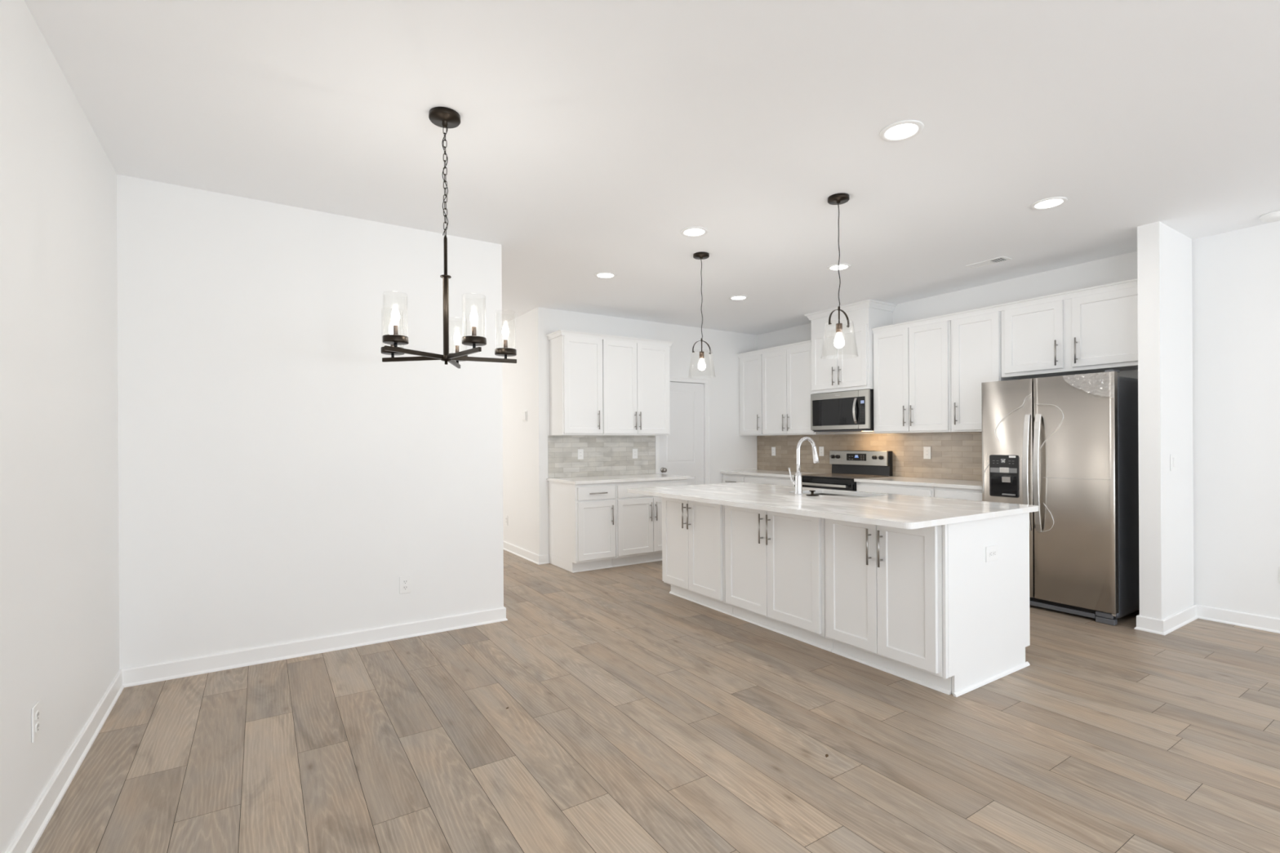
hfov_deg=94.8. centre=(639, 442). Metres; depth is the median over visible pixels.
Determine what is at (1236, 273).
wall
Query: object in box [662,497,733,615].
base cabinet
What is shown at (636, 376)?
upper cabinet
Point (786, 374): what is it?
upper cabinet
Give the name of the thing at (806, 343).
crown molding
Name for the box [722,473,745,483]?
base cabinet
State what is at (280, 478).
wall partition
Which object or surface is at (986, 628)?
end panel
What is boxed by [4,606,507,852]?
baseboard
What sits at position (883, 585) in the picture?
base cabinet
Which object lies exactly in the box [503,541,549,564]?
baseboard
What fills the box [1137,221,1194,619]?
wall
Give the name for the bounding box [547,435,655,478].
tile backsplash
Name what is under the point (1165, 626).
baseboard
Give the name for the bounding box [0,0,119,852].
wall
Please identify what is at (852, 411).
microwave
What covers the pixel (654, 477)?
countertop
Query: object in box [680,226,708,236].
recessed light
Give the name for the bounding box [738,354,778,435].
upper cabinet
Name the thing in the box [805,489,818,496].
stopper
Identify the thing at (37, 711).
receptacle
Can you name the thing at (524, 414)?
thermostat
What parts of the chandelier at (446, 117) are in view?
bulb, bulb, arm, arm, cord, stem, arm, bulb, arm, bulb, arm, bulb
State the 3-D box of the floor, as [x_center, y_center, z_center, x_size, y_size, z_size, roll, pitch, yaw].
[1.420,1.286,2.505,6.410,0.002,15.720,0,0,-33]
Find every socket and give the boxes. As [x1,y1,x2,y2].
[699,351,704,358]
[835,323,842,333]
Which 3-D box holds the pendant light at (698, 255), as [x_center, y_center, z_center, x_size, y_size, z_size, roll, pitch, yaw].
[0.475,-0.978,4.546,0.213,0.948,0.213,0,0,-33]
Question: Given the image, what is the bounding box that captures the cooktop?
[794,473,888,479]
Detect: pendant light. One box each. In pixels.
[688,252,715,377]
[820,192,857,356]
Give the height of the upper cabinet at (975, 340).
1.048 m
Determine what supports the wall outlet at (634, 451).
attached to the tile backsplash at (603, 455)
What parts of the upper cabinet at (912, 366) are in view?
door, handle, door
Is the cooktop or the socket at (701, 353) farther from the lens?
the cooktop
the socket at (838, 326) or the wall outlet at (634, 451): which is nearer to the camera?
the socket at (838, 326)
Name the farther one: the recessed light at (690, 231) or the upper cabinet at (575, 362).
the upper cabinet at (575, 362)
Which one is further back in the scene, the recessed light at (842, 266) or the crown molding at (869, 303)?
the crown molding at (869, 303)
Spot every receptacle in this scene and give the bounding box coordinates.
[35,710,39,720]
[35,721,39,732]
[402,579,408,584]
[402,585,408,590]
[925,449,928,456]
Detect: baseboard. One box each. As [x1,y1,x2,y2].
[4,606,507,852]
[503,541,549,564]
[1133,604,1279,635]
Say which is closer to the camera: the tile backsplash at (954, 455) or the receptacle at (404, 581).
the receptacle at (404, 581)
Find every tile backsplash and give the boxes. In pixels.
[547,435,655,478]
[756,431,982,480]
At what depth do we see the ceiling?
2.69 m
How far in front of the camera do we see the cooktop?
6.31 m
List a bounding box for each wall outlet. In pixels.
[31,701,39,742]
[399,575,410,594]
[505,515,507,525]
[577,448,583,459]
[632,448,637,458]
[771,447,775,455]
[818,446,823,456]
[923,446,931,458]
[985,544,998,562]
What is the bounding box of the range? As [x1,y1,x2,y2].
[794,450,892,491]
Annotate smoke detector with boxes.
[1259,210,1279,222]
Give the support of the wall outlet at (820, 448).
attached to the tile backsplash at (954, 455)
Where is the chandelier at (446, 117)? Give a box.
[381,106,516,368]
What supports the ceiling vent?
in the ceiling
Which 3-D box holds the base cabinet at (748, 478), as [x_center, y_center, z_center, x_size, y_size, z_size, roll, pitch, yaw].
[1.778,0.842,7.100,0.683,0.881,0.854,0,0,-33]
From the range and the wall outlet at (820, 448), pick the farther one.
the wall outlet at (820, 448)
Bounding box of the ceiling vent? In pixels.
[965,256,1012,268]
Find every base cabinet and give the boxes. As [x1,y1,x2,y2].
[548,480,615,573]
[612,479,687,567]
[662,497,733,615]
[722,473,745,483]
[724,505,833,652]
[744,475,794,486]
[824,518,951,694]
[856,481,934,497]
[934,486,982,501]
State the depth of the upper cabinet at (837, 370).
6.28 m
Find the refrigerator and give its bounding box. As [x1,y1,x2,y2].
[981,369,1139,625]
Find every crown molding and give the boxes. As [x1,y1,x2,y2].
[546,329,673,346]
[737,339,811,358]
[804,298,897,320]
[871,278,1137,333]
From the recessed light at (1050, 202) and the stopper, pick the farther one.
the stopper
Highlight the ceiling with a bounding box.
[24,0,1279,334]
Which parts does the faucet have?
lever, spout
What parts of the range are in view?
oven door, handle, display panel, control panel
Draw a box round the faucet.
[788,436,819,493]
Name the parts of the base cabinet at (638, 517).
door, shoe moulding, drawer, door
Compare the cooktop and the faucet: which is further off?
the cooktop
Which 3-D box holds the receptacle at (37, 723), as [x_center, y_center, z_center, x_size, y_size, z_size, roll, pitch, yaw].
[-2.018,0.954,1.971,0.003,0.028,0.033,0,0,-33]
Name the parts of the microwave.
handle, control panel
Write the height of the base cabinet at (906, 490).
0.881 m
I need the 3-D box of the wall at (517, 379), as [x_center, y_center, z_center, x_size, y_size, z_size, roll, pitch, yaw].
[-1.966,-0.067,7.763,0.120,2.743,3.220,0,0,-33]
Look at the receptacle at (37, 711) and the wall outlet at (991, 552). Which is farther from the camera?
the wall outlet at (991, 552)
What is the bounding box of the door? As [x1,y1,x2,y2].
[655,376,710,484]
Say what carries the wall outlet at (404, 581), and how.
attached to the wall partition at (280, 478)
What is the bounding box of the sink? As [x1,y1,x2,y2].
[813,493,861,497]
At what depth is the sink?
4.50 m
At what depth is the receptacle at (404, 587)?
3.92 m
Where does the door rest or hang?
in the wall at (730, 451)
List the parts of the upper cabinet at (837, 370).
door, handle, door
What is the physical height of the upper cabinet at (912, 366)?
1.048 m
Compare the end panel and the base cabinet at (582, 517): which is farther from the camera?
the base cabinet at (582, 517)
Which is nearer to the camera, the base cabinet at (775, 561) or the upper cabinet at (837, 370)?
the base cabinet at (775, 561)
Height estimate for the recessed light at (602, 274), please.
0.006 m
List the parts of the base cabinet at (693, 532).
door, handle, handle, shoe moulding, door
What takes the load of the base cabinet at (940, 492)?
on the floor
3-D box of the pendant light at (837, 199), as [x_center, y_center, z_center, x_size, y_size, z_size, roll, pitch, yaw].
[1.182,-0.982,3.497,0.213,0.948,0.213,0,0,-33]
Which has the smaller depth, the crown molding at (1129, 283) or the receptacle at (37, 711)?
the receptacle at (37, 711)
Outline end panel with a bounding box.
[942,512,1030,697]
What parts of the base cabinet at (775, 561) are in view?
door, handle, handle, shoe moulding, door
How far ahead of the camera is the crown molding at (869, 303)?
6.22 m
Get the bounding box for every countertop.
[546,473,690,484]
[626,482,1038,528]
[720,469,826,478]
[853,476,982,489]
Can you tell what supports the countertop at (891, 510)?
on the cabinet
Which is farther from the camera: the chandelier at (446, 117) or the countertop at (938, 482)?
the countertop at (938, 482)
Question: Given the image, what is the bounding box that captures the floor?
[31,550,1279,852]
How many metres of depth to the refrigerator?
4.28 m
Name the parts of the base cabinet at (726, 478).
drawer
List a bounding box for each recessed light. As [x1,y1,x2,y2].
[594,271,616,278]
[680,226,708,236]
[728,295,747,300]
[826,263,851,271]
[879,120,924,142]
[1030,196,1067,209]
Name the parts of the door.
knob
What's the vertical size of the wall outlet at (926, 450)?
0.125 m
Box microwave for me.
[810,389,873,431]
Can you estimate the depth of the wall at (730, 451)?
7.31 m
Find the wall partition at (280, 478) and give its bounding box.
[116,173,503,669]
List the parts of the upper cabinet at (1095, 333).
door, handle, handle, door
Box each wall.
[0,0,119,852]
[502,309,535,553]
[533,306,756,555]
[756,220,1279,618]
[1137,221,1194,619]
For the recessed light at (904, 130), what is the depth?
2.74 m
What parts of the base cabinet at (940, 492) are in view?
drawer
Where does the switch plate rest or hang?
attached to the wall at (1164, 254)
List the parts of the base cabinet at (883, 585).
door, handle, handle, shoe moulding, door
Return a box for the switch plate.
[1170,453,1177,471]
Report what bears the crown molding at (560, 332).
attached to the upper cabinet at (575, 362)
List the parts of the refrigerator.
dispenser trim, dispenser frame, door, handle, handle, door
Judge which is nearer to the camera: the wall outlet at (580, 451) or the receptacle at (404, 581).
the receptacle at (404, 581)
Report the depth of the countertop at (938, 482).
5.48 m
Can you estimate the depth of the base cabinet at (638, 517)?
6.18 m
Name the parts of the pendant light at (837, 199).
stem, lamp shade, cord, bulb, bail handle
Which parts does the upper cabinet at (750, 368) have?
door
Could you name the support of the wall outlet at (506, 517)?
attached to the wall at (517, 379)
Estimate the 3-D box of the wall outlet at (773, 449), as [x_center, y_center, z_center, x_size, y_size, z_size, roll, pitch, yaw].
[1.756,0.119,7.733,0.008,0.114,0.070,0,0,-33]
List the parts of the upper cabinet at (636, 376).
door, handle, door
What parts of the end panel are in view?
shoe moulding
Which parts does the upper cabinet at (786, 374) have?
door, door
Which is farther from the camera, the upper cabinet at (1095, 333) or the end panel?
the upper cabinet at (1095, 333)
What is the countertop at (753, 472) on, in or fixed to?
on the base cabinet at (748, 478)
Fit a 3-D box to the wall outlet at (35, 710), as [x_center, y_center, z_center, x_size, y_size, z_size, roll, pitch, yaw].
[-2.021,0.935,1.969,0.008,0.114,0.070,0,0,-33]
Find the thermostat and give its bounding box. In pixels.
[521,410,527,421]
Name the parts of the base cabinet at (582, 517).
shoe moulding, drawer, door, handle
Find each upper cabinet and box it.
[549,335,602,435]
[591,339,670,435]
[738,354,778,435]
[761,345,834,435]
[810,306,892,394]
[873,320,966,433]
[951,311,1016,431]
[1000,286,1137,379]
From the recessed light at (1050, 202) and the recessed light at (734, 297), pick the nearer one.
the recessed light at (1050, 202)
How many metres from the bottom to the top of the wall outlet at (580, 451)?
0.114 m

